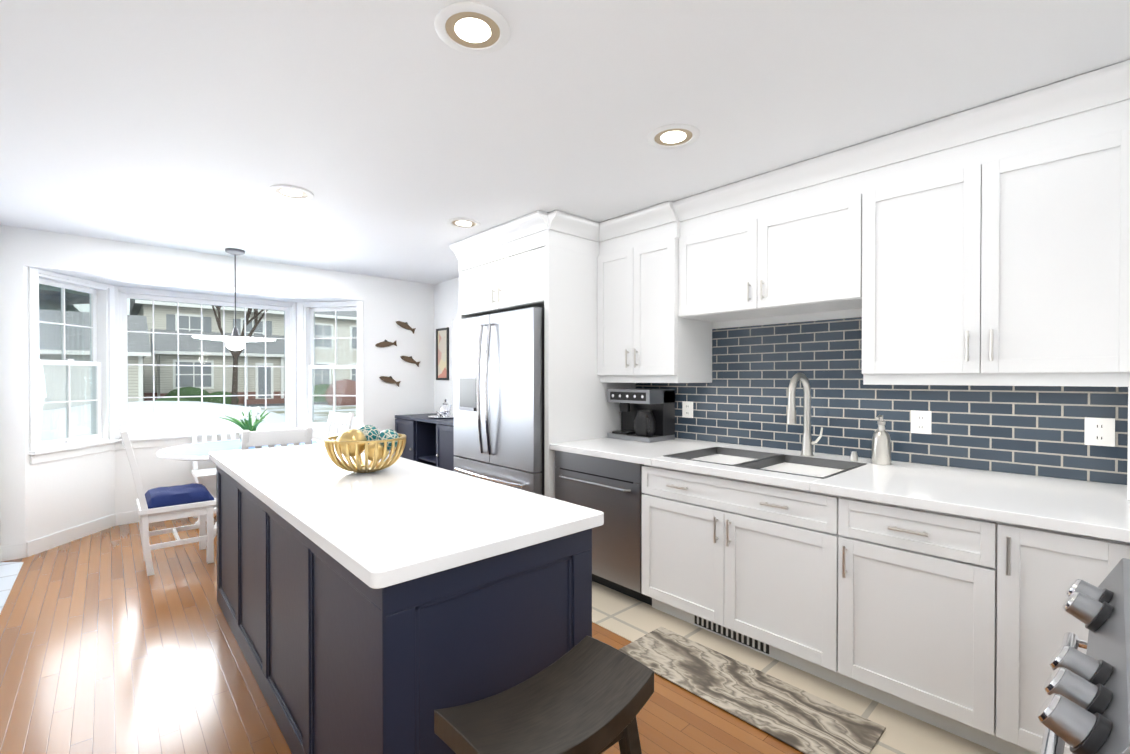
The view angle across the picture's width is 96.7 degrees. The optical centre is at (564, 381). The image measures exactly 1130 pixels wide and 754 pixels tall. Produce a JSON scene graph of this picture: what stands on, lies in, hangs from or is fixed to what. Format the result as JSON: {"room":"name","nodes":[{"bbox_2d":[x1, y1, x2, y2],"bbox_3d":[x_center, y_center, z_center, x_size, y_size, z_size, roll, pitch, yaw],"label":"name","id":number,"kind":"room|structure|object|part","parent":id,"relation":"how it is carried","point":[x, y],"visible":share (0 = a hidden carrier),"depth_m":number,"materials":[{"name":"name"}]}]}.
{"room":"dining room and kitchen","nodes":[
{"label":"dining room and kitchen","id":0,"kind":"room"},
{"bbox_2d":[32,267,358,301],"bbox_3d":[-3.440,-1.083,4.970,2.530,0.385,0.790,0,1,-42],"label":"ceiling","id":1,"kind":"structure","parent":0,"point":[125,281],"depth_m":4.78,"materials":[{"name":"white paint"}]},
{"bbox_2d":[124,287,295,511],"bbox_3d":[-3.626,0.073,5.201,1.899,2.500,0.231,0,1,-42],"label":"window","id":2,"kind":"structure","parent":0,"point":[154,471],"depth_m":5.00,"materials":[{"name":"white paint"}]},
{"bbox_2d":[118,505,216,524],"bbox_3d":[-3.594,1.268,5.157,1.530,0.110,0.014,0,1,-42],"label":"baseboard","id":3,"kind":"structure","parent":2,"relation":"attached to","point":[132,516],"depth_m":4.70,"materials":[{"name":"white paint"}]},
{"bbox_2d":[0,225,433,545],"bbox_3d":[-3.001,0.073,5.209,3.790,2.500,0.599,0,1,-42],"label":"wall","id":4,"kind":"structure","parent":0,"point":[389,303],"depth_m":4.36,"materials":[{"name":"white paint"}]},
{"bbox_2d":[24,513,118,557],"bbox_3d":[-4.114,1.275,4.222,0.521,0.110,0.634,0,1,-42],"label":"baseboard","id":5,"kind":"structure","parent":4,"relation":"attached to","point":[26,549],"depth_m":4.16,"materials":[{"name":"white paint"}]},
{"bbox_3d":[-3.439,-0.166,4.994,2.530,1.260,0.592,0,1,-42],"label":"glass","id":6,"kind":"part","parent":4,"relation":"part of","materials":[{"name":"clear glass"}]},
{"bbox_2d":[375,321,420,386],"bbox_3d":[-1.917,-0.324,5.785,0.537,0.758,0.020,0,1,-42],"label":"wall decor","id":7,"kind":"object","parent":4,"relation":"attached to","point":[386,343],"visible":0.98,"depth_m":5.78,"materials":[{"name":"brown metal"}]},
{"bbox_2d":[292,301,363,442],"bbox_3d":[-2.558,0.070,5.591,0.642,2.500,0.630,0,1,-42],"label":"window","id":8,"kind":"structure","parent":0,"point":[303,313],"depth_m":5.64,"materials":[{"name":"white paint"}]},
{"bbox_2d":[0,515,804,753],"bbox_3d":[-0.856,1.370,2.866,4.070,0.060,7.290,0,1,-42],"label":"floor","id":9,"kind":"structure","parent":0,"point":[108,645],"depth_m":2.33,"materials":[{"name":"brown wood"}]},
{"bbox_2d":[0,562,22,612],"bbox_3d":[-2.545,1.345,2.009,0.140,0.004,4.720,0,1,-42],"label":"rug","id":10,"kind":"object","parent":9,"relation":"on","point":[9,571],"depth_m":3.42,"materials":[{"name":"white fabric"}]},
{"bbox_2d":[119,426,216,575],"bbox_3d":[-2.924,0.833,3.703,0.533,1.013,0.460,0,1,-42],"label":"dining chair","id":11,"kind":"object","parent":9,"relation":"on","point":[158,504],"visible":1,"depth_m":3.60,"materials":[{"name":"white wood"}]},
{"bbox_2d":[191,413,243,519],"bbox_3d":[-3.382,0.824,4.958,0.460,1.013,0.533,0,1,-42],"label":"dining chair","id":12,"kind":"object","parent":9,"relation":"on","point":[206,477],"visible":0.33,"depth_m":5.02,"materials":[{"name":"white wood"}]},
{"bbox_2d":[157,439,321,545],"bbox_3d":[-2.881,0.952,4.528,1.240,0.752,1.240,0,1,-42],"label":"round dining table","id":13,"kind":"object","parent":9,"relation":"on","point":[196,452],"visible":0.21,"depth_m":4.30,"materials":[{"name":"white wood"}]},
{"bbox_2d":[219,406,269,439],"bbox_3d":[-2.868,0.400,4.526,0.406,0.351,0.387,0,1,-42],"label":"potted plant","id":14,"kind":"object","parent":13,"relation":"on","point":[246,416],"visible":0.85,"depth_m":4.50,"materials":[{"name":"green plant"}]},
{"bbox_2d":[241,426,312,449],"bbox_3d":[-2.198,0.833,3.748,0.460,1.013,0.533,0,1,-42],"label":"dining chair","id":15,"kind":"object","parent":9,"relation":"on","point":[271,438],"visible":0.19,"depth_m":3.55,"materials":[{"name":"white wood"}]},
{"bbox_2d":[323,411,353,442],"bbox_3d":[-2.509,0.823,5.107,0.460,1.013,0.533,0,1,38],"label":"dining chair","id":16,"kind":"object","parent":9,"relation":"on","point":[346,419],"visible":0.17,"depth_m":5.29,"materials":[{"name":"white wood"}]},
{"bbox_2d":[216,467,591,753],"bbox_3d":[-1.016,0.910,2.378,0.721,0.869,2.500,0,1,-42],"label":"kitchen island","id":17,"kind":"object","parent":9,"relation":"on","point":[393,607],"depth_m":1.51,"materials":[{"name":"blue wood"}]},
{"bbox_2d":[209,443,603,590],"bbox_3d":[-1.016,0.454,2.375,0.788,0.040,2.570,0,1,-42],"label":"island countertop","id":18,"kind":"structure","parent":17,"relation":"on","point":[406,521],"depth_m":1.70,"materials":[{"name":"white stone"}]},
{"bbox_2d":[324,425,405,472],"bbox_3d":[-0.965,0.324,2.441,0.371,0.217,0.368,0,1,-42],"label":"decorative bowl","id":19,"kind":"object","parent":18,"relation":"on","point":[374,443],"visible":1,"depth_m":2.35,"materials":[{"name":"gold metal"}]},
{"bbox_2d":[395,399,454,470],"bbox_3d":[-1.266,0.726,5.342,0.544,1.191,1.470,0,1,-42],"label":"sideboard","id":20,"kind":"object","parent":9,"relation":"on","point":[429,438],"visible":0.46,"depth_m":5.37,"materials":[{"name":"blue"}]},
{"bbox_2d":[453,307,543,495],"bbox_3d":[-0.258,0.401,4.147,1.029,1.860,1.082,0,1,-42],"label":"refrigerator","id":21,"kind":"object","parent":9,"relation":"on","point":[498,373],"visible":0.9,"depth_m":3.73,"materials":[{"name":"silver metal"}]},
{"bbox_2d":[434,636,653,753],"bbox_3d":[-0.032,1.031,1.165,0.470,0.652,0.347,0,1,-42],"label":"stool","id":22,"kind":"object","parent":9,"relation":"on","point":[588,695],"visible":1,"depth_m":1.15,"materials":[{"name":"brown wood"}]},
{"bbox_2d":[555,450,651,605],"bbox_3d":[0.500,0.902,3.479,0.946,0.867,0.749,0,1,-42],"label":"dishwasher","id":23,"kind":"object","parent":9,"relation":"on","point":[611,489],"visible":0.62,"depth_m":3.09,"materials":[{"name":"silver metal"}]},
{"bbox_2d":[450,60,1129,753],"bbox_3d":[0.243,0.097,2.315,2.886,2.496,4.721,0,1,-42],"label":"fitted kitchen","id":24,"kind":"object","parent":9,"relation":"on","point":[974,264],"visible":1,"depth_m":2.31,"materials":[{"name":"white wood"}]},
{"bbox_2d":[607,388,674,442],"bbox_3d":[0.564,0.238,3.750,0.308,0.370,0.402,0,1,-42],"label":"coffee maker","id":25,"kind":"object","parent":24,"relation":"on","point":[647,415],"visible":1,"depth_m":3.65,"materials":[{"name":"black plastic"}]},
{"bbox_2d":[850,451,857,461],"bbox_3d":[1.581,0.406,2.745,0.036,0.050,0.035,0,1,-42],"label":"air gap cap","id":26,"kind":"object","parent":24,"relation":"in","point":[854,457],"depth_m":2.73,"materials":[{"name":"silver metal"}]},
{"bbox_2d":[872,415,890,464],"bbox_3d":[1.660,0.301,2.641,0.111,0.259,0.088,0,1,-42],"label":"soap dispenser","id":27,"kind":"object","parent":24,"relation":"on","point":[881,447],"visible":1,"depth_m":2.62,"materials":[{"name":"silver metal"}]},
{"bbox_2d":[592,581,999,753],"bbox_3d":[0.301,1.347,1.707,2.100,0.004,3.240,0,1,-42],"label":"kitchen tile floor","id":28,"kind":"structure","parent":9,"relation":"on","point":[629,618],"depth_m":2.29,"materials":[{"name":"beige tile"}]},
{"bbox_2d":[619,627,885,753],"bbox_3d":[0.747,1.337,2.216,0.365,0.008,1.070,0,1,-42],"label":"runner rug","id":29,"kind":"object","parent":28,"relation":"on","point":[803,721],"visible":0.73,"depth_m":2.12,"materials":[{"name":"grey fabric"}]},
{"bbox_2d":[1037,558,1129,753],"bbox_3d":[1.272,0.874,0.675,0.950,0.965,0.898,0,1,-42],"label":"gas range","id":30,"kind":"object","parent":9,"relation":"on","point":[1084,708],"visible":1,"depth_m":0.81,"materials":[{"name":"silver metal"}]},
{"bbox_2d":[0,0,1129,283],"bbox_3d":[-0.651,-1.208,2.621,4.070,0.100,6.680,0,1,-42],"label":"ceiling","id":31,"kind":"structure","parent":0,"point":[392,136],"depth_m":2.07,"materials":[{"name":"white paint"}]},
{"bbox_2d":[192,248,275,349],"bbox_3d":[-2.933,-0.726,4.468,0.624,0.889,0.624,0,1,-42],"label":"pendant light","id":32,"kind":"object","parent":31,"relation":"hanging from","point":[235,341],"visible":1,"depth_m":4.42,"materials":[{"name":"white plastic"}]},
{"bbox_2d":[268,185,313,199],"bbox_3d":[-1.672,-1.158,3.072,0.243,0.007,0.243,0,1,33],"label":"recessed light","id":33,"kind":"object","parent":31,"relation":"in","point":[285,191],"depth_m":3.07,"materials":[{"name":"white paint"}]},
{"bbox_2d":[447,218,480,228],"bbox_3d":[-0.742,-1.162,3.683,0.243,0.007,0.243,0,0,3],"label":"recessed light","id":34,"kind":"object","parent":31,"relation":"in","point":[465,223],"depth_m":3.68,"materials":[{"name":"white paint"}]},
{"bbox_2d":[434,2,509,54],"bbox_3d":[-0.301,-1.147,1.640,0.243,0.007,0.243,0,1,33],"label":"recessed light","id":35,"kind":"object","parent":31,"relation":"in","point":[473,28],"depth_m":1.63,"materials":[{"name":"white paint"}]},
{"bbox_2d":[647,123,699,148],"bbox_3d":[0.509,-1.152,2.365,0.243,0.007,0.243,0,1,33],"label":"recessed light","id":36,"kind":"object","parent":31,"relation":"in","point":[677,135],"depth_m":2.35,"materials":[{"name":"white paint"}]},
{"bbox_2d":[434,277,1119,484],"bbox_3d":[0.709,0.083,3.870,0.390,2.500,6.680,0,1,-42],"label":"wall","id":37,"kind":"structure","parent":0,"point":[446,304],"depth_m":5.78,"materials":[{"name":"white paint"}]},
{"bbox_2d":[436,327,448,379],"bbox_3d":[-1.447,-0.328,5.926,0.019,0.610,0.280,0,1,-42],"label":"framed art","id":38,"kind":"object","parent":37,"relation":"attached to","point":[442,353],"visible":0.88,"depth_m":5.93,"materials":[{"name":"black"}]},
{"label":"outside","id":39,"kind":"structure","parent":0,"visible":0},
{"bbox_2d":[237,402,355,421],"bbox_3d":[-25.051,1.385,42.370,140.000,0.212,83.300,0,1,-42],"label":"lawn","id":40,"kind":"structure","parent":39,"point":[317,411],"depth_m":25.84,"materials":[{"name":"plant"}]},
{"bbox_2d":[39,284,89,311],"bbox_3d":[-38.896,-10.357,27.621,21.089,23.520,16.400,0,1,-42],"label":"evergreen trees","id":41,"kind":"object","parent":40,"relation":"on","point":[67,292],"depth_m":28.90,"materials":[{"name":"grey plant"}]},
{"bbox_2d":[39,309,150,410],"bbox_3d":[-25.233,-0.988,23.028,9.300,4.850,7.420,0,1,-42],"label":"house","id":42,"kind":"structure","parent":40,"relation":"on","point":[138,322],"depth_m":22.52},
{"bbox_2d":[40,401,355,440],"bbox_3d":[-8.003,1.506,14.057,13.140,2.300,8.360,0,1,-42],"label":"snow bank","id":43,"kind":"object","parent":40,"relation":"on","point":[143,407],"depth_m":9.63,"materials":[{"name":"white snow"}]},
{"bbox_2d":[212,305,266,404],"bbox_3d":[-12.412,-3.164,29.015,16.358,9.128,4.511,0,0,-14],"label":"bare tree","id":44,"kind":"object","parent":40,"relation":"on","point":[234,399],"depth_m":26.95,"materials":[{"name":"brown plant"}]},
{"bbox_2d":[130,299,356,403],"bbox_3d":[-15.110,-3.439,43.005,33.200,9.450,12.700,0,1,-42],"label":"house","id":45,"kind":"structure","parent":40,"relation":"on","point":[258,348],"depth_m":31.48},
{"bbox_2d":[155,379,355,405],"bbox_3d":[-14.248,0.888,32.892,20.581,2.150,8.860,0,1,-42],"label":"shrubs","id":46,"kind":"object","parent":40,"relation":"on","point":[192,391],"depth_m":29.38,"materials":[{"name":"green plant"}]}
]}

